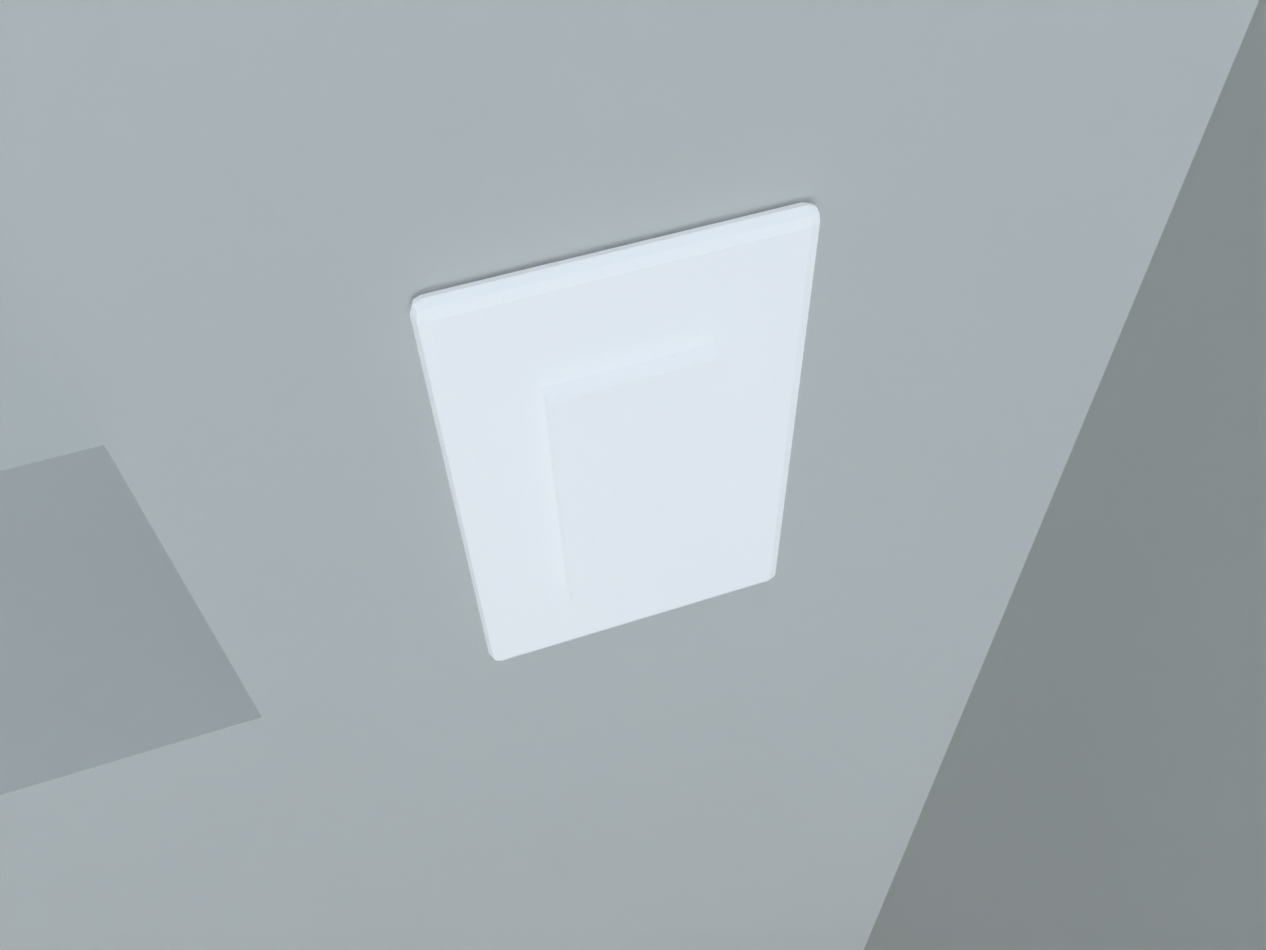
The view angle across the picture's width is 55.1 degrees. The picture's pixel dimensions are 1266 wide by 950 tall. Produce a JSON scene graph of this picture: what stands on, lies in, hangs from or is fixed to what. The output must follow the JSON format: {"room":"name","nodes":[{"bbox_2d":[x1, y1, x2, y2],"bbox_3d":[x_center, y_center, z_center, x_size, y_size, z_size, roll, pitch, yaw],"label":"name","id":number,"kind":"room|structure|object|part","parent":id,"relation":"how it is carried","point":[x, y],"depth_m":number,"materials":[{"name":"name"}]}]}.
{"room":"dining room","nodes":[
{"label":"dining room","id":0,"kind":"room"},
{"bbox_2d":[0,0,1265,949],"bbox_3d":[4.137,2.886,-4.207,12.820,5.600,14.420,-16,53,-10],"label":"wall","id":1,"kind":"structure","parent":0,"point":[975,660],"depth_m":0.28,"materials":[{"name":"paint"}]},
{"bbox_2d":[410,202,819,660],"bbox_3d":[0.000,0.000,0.255,0.075,0.120,0.010,-16,53,-10],"label":"light switch","id":2,"kind":"object","parent":1,"relation":"attached to","point":[497,354],"depth_m":0.24,"materials":[{"name":"white plastic"}]},
{"bbox_3d":[0.001,0.002,0.253,0.034,0.068,0.004,-16,53,-10],"label":"rocker light switch in the hall","id":3,"kind":"part","parent":2,"relation":"part of","materials":[{"name":"white plastic"}]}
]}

